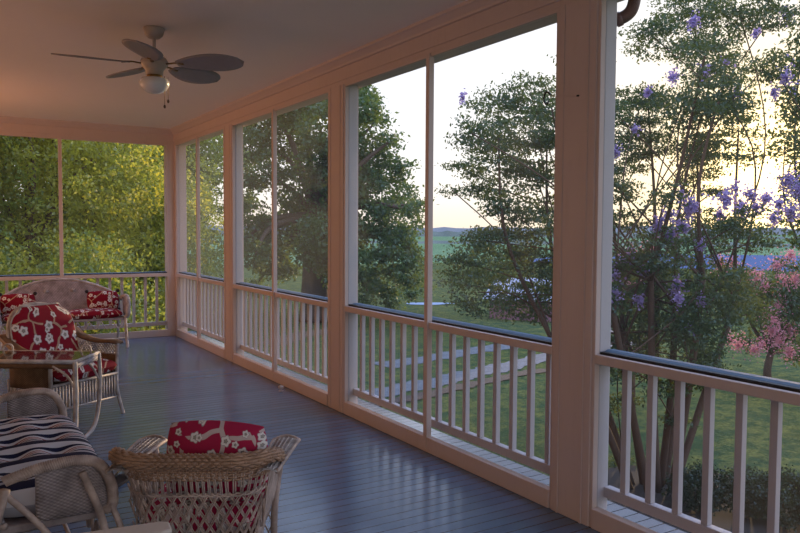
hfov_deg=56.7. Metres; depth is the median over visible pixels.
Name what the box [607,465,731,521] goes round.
ground
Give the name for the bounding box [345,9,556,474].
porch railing
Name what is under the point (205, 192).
tree
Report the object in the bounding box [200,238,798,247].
hedgerow
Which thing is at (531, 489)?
baseboard
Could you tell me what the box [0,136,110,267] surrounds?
tree
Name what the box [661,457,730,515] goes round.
shrub
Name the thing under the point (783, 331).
flowering tree
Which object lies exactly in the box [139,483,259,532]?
seat cushion
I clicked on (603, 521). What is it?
baseboard
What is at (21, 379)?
wicker armchair
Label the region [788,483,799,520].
shrub
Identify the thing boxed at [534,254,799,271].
water
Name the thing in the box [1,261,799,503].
lawn
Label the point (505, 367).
path
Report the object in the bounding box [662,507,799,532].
ground
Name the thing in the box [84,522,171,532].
wooden armchair
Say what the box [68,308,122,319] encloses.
seat cushion
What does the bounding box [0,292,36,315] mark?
throw pillow
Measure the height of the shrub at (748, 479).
0.597 m
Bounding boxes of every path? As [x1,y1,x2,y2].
[365,340,642,396]
[375,331,612,367]
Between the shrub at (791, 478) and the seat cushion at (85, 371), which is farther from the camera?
the shrub at (791, 478)
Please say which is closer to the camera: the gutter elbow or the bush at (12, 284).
the gutter elbow
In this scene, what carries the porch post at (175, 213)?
on the floor
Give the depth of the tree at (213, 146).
19.67 m
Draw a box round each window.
[0,133,166,333]
[175,127,223,343]
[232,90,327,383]
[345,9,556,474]
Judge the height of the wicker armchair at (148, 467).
0.709 m
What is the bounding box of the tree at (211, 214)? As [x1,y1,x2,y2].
[69,144,223,301]
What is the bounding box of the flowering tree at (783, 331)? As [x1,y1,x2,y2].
[706,243,799,377]
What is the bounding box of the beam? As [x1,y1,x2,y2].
[173,0,623,145]
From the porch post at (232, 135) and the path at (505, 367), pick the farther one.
the path at (505, 367)
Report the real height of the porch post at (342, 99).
2.758 m
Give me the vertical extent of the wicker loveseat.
0.900 m
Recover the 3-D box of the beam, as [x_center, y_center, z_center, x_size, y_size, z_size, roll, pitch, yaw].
[0.469,-1.548,4.824,0.210,0.212,14.244,-1,3,-32]
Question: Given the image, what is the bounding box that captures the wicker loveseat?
[0,278,130,349]
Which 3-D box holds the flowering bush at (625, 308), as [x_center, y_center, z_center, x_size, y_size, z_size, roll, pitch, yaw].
[4.104,0.995,12.951,1.752,3.110,1.574,-1,3,-32]
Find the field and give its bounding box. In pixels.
[47,234,799,267]
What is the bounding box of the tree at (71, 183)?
[0,136,191,333]
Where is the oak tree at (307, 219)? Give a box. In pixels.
[219,85,439,321]
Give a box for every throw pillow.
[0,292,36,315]
[85,289,120,309]
[167,420,267,500]
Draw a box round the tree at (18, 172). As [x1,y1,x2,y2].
[0,135,70,291]
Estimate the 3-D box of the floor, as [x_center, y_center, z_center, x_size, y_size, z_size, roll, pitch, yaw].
[-1.197,1.367,4.042,4.315,0.040,14.404,-1,3,-32]
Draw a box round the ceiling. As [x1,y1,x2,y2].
[0,0,466,128]
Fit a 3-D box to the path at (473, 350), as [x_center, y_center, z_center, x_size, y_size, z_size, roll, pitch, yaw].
[3.325,2.163,20.433,9.961,0.001,2.393,-1,3,-32]
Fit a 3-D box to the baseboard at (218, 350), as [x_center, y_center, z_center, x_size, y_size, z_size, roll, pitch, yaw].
[-2.653,1.003,9.828,0.052,0.105,2.118,-1,3,-32]
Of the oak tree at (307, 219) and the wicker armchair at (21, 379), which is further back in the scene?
the oak tree at (307, 219)
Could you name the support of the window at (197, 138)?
in the beam
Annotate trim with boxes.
[0,116,172,134]
[170,0,510,134]
[193,333,685,532]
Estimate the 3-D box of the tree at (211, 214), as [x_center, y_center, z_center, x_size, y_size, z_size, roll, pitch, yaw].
[-8.984,-4.101,26.161,6.467,11.877,6.314,-2,4,-40]
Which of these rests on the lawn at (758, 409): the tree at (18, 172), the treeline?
the tree at (18, 172)
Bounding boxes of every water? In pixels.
[406,302,454,304]
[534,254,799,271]
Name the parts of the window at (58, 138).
hand rail, porch railing, rail, rail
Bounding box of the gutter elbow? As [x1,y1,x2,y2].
[617,0,640,26]
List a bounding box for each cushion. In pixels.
[0,414,97,517]
[1,313,9,321]
[10,302,79,350]
[52,358,116,381]
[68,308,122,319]
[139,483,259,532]
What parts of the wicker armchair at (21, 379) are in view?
arm, panel, leg, seat, arm, panel, leg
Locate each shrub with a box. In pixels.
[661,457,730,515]
[712,463,787,519]
[745,464,799,532]
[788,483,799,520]
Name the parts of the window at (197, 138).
porch railing, rail, hand rail, rail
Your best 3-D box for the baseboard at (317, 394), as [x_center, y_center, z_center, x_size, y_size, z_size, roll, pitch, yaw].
[-1.275,1.120,7.600,0.052,0.105,2.482,-1,3,-32]
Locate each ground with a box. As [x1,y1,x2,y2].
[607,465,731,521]
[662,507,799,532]
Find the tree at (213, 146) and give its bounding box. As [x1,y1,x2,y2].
[46,134,248,329]
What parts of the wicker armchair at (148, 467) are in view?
arm, panel, seat, panel, leg, arm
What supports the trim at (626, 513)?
on the floor
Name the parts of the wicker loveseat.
leg, seat frame, leg, panel, leg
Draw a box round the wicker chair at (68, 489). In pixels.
[0,388,123,532]
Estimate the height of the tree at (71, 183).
7.338 m
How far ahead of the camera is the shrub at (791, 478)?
7.89 m
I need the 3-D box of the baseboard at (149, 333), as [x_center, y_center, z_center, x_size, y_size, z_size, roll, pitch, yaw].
[-4.566,0.987,10.011,2.825,0.095,0.046,-1,3,-32]
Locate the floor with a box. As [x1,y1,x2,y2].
[0,331,600,532]
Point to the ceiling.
(276, 41)
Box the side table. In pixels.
[0,343,101,437]
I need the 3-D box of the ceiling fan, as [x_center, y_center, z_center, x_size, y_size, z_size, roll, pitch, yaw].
[-1.790,-1.408,5.257,1.236,0.563,1.262,-1,3,-32]
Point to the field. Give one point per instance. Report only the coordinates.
(437, 248)
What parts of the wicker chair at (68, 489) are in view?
rail, leg, arm, panel, seat frame, arm, panel, leg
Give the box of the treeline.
[218,229,799,238]
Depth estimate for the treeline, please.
423.50 m
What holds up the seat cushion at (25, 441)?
on the wicker chair at (68, 489)
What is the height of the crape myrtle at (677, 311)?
6.810 m
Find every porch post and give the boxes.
[164,144,186,335]
[223,124,243,361]
[328,84,358,412]
[549,0,616,526]
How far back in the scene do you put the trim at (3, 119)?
9.97 m
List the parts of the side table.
loop handle, glass, leg, loop handle, bent leg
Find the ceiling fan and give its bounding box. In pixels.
[51,25,243,107]
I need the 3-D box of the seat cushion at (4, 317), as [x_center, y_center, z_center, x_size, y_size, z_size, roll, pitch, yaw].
[-4.593,0.626,9.256,0.680,0.130,0.420,-1,3,-32]
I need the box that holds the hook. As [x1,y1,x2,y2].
[543,91,578,104]
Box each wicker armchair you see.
[0,302,124,413]
[105,434,300,532]
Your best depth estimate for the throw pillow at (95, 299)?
9.76 m
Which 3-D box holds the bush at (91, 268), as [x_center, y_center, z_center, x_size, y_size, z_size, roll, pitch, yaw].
[-5.714,0.843,13.226,3.195,3.303,3.534,-1,3,-32]
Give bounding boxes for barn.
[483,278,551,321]
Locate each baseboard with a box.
[2,329,167,345]
[176,329,223,357]
[233,353,327,405]
[344,401,548,507]
[591,507,657,532]
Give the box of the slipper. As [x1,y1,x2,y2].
[114,470,128,487]
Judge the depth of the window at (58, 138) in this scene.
10.21 m
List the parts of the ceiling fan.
blade, blade, blade, lamp shade, blade, blade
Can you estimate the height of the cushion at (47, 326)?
0.520 m
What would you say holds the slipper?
on the floor
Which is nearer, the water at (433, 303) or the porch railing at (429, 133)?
the porch railing at (429, 133)
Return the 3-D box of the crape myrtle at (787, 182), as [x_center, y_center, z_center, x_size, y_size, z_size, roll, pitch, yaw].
[6.045,-0.667,10.596,1.945,6.699,3.604,2,3,36]
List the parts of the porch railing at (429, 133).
porch railing, rail, rail, hand rail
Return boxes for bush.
[0,237,115,333]
[12,221,164,333]
[612,240,665,399]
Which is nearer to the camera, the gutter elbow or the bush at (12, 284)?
the gutter elbow
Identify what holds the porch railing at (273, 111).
in the beam
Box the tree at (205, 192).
[5,139,223,333]
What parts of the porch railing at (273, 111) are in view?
porch railing, rail, hand rail, rail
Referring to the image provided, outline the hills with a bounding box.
[207,225,799,234]
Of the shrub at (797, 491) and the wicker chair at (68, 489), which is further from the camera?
the shrub at (797, 491)
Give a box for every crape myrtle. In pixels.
[432,0,799,492]
[754,5,799,249]
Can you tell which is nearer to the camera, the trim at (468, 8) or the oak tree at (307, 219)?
the trim at (468, 8)
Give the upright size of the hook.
0.075 m
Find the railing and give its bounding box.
[595,349,799,532]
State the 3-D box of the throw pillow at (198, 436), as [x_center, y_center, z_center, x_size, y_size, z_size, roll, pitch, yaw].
[-0.728,0.777,2.964,0.410,0.338,0.160,0,3,-2]

